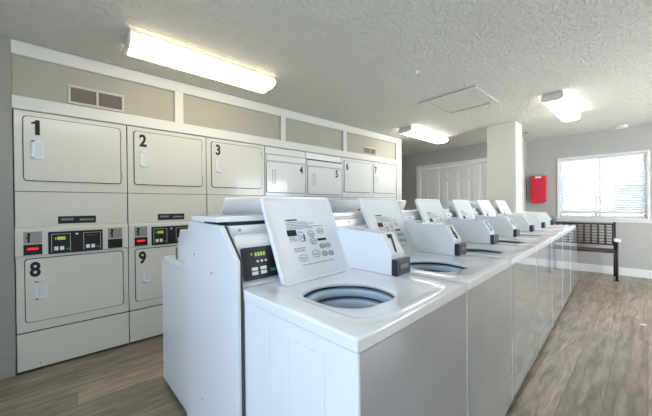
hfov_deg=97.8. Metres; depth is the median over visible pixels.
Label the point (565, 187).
window blind
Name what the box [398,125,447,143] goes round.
ceiling light
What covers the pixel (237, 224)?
bulkhead
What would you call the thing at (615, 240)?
bench
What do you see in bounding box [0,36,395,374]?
wall
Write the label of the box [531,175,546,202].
fire extinguisher cover
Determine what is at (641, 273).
baseboard
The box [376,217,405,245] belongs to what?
print
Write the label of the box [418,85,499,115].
ceiling hatch
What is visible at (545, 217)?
washing machine
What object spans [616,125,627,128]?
smoke detector
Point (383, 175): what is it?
dryer
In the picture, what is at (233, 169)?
dryer
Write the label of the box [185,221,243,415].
end panel
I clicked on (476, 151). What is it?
wall
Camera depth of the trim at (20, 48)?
2.79 m
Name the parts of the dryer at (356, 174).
door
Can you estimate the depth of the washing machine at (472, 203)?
4.17 m
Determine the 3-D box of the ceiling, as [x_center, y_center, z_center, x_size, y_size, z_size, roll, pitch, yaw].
[1.194,-1.324,2.929,9.300,0.120,7.800,-1,0,-41]
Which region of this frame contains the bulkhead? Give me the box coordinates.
[192,207,500,235]
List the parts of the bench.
frame, seat frame, leg, leg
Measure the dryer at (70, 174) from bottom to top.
1.948 m
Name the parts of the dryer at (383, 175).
door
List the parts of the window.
pane, sill, pane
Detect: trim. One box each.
[10,39,401,199]
[416,158,486,198]
[522,137,523,210]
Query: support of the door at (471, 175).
in the wall at (476, 151)
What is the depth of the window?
4.94 m
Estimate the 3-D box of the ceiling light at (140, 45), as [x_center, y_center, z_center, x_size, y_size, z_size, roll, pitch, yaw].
[-1.001,-1.190,2.432,1.162,0.096,0.280,-1,0,-41]
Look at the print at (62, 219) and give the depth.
2.30 m
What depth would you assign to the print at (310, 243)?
1.40 m
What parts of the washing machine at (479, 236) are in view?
lid, panel, panel, edge moulding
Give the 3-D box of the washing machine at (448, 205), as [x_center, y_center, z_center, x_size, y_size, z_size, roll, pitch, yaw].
[1.456,0.547,3.966,0.720,1.270,0.732,-1,0,-44]
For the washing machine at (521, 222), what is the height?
1.270 m
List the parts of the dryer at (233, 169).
handle, access panel, door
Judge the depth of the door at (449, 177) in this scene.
6.29 m
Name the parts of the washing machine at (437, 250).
lid, panel, panel, edge moulding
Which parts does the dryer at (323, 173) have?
door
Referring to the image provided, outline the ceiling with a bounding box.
[0,0,651,155]
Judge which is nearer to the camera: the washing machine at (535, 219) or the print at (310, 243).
the print at (310, 243)
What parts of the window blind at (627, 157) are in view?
rail, ladder cord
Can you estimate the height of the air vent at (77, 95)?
0.150 m
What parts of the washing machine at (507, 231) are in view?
lid, panel, panel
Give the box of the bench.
[554,222,620,281]
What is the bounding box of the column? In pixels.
[487,121,521,212]
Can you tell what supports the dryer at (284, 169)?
on the floor
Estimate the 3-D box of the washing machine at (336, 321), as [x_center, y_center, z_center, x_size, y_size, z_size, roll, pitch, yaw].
[0.085,0.577,1.215,0.720,1.270,0.732,-1,0,-44]
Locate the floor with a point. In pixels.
(595, 359)
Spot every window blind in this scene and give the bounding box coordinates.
[559,157,599,216]
[600,152,646,217]
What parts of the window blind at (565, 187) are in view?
rail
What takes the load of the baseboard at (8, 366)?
attached to the wall at (33, 78)
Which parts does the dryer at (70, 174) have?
coin slot plate, handle, handle, access panel, control panel, door, kick panel, door, display panel, coin slot plate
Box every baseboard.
[0,357,15,380]
[576,263,651,278]
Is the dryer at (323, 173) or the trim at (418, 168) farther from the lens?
the trim at (418, 168)
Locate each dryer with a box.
[13,109,128,374]
[126,126,206,343]
[206,138,264,214]
[264,146,305,196]
[305,152,341,198]
[342,158,371,210]
[372,162,395,198]
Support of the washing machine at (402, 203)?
on the floor
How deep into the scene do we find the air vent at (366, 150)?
4.74 m
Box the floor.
[0,270,651,415]
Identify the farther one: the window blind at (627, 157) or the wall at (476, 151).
the wall at (476, 151)
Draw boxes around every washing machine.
[162,198,262,410]
[231,196,467,415]
[328,199,358,210]
[346,198,512,415]
[397,200,405,208]
[410,199,536,398]
[445,201,452,207]
[448,199,551,354]
[469,201,477,206]
[476,200,562,326]
[495,200,570,306]
[522,210,575,291]
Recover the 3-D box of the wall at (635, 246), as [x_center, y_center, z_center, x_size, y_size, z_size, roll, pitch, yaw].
[5.572,-0.088,4.271,6.200,2.455,0.140,0,0,45]
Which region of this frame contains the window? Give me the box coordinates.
[555,150,650,222]
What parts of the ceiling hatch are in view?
panel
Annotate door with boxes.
[421,168,439,200]
[439,165,459,207]
[460,163,482,200]
[483,162,486,199]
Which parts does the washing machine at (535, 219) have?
lid, panel, panel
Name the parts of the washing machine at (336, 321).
lid, panel, panel, edge moulding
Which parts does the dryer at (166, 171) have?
coin slot plate, handle, kick panel, handle, door, control panel, access panel, door, display panel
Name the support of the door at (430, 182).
in the wall at (476, 151)
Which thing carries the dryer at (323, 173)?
on the floor
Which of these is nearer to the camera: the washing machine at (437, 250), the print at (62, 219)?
the washing machine at (437, 250)
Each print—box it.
[61,218,93,220]
[286,221,333,265]
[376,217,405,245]
[401,263,407,268]
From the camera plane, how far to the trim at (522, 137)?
5.24 m
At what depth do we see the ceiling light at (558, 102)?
3.36 m
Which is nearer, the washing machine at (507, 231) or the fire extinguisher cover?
the washing machine at (507, 231)
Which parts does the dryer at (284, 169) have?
door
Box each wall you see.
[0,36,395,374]
[401,140,526,210]
[527,125,651,269]
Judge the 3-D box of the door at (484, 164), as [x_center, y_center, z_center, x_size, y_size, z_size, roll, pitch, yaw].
[3.348,0.119,5.622,0.038,2.050,0.450,-1,0,-41]
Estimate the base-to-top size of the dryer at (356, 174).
1.916 m
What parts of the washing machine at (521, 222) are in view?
lid, panel, panel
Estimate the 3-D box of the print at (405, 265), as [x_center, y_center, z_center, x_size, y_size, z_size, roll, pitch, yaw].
[0.369,0.274,1.334,0.064,0.020,0.001,-1,0,-44]
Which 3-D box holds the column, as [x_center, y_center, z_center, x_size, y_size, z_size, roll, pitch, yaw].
[2.823,-0.062,4.490,0.320,2.455,0.395,-1,0,-41]
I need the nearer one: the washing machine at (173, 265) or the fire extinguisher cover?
the washing machine at (173, 265)
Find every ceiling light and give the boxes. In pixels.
[124,29,275,93]
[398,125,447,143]
[541,90,580,121]
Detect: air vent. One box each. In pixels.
[68,84,123,112]
[363,146,375,155]
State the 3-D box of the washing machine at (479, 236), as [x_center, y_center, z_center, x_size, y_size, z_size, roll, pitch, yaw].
[1.123,0.561,2.220,0.720,1.270,0.732,-1,0,-44]
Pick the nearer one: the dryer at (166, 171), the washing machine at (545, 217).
the dryer at (166, 171)
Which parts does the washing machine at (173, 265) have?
edge moulding, panel, lid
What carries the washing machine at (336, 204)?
on the floor
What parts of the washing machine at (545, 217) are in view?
panel, panel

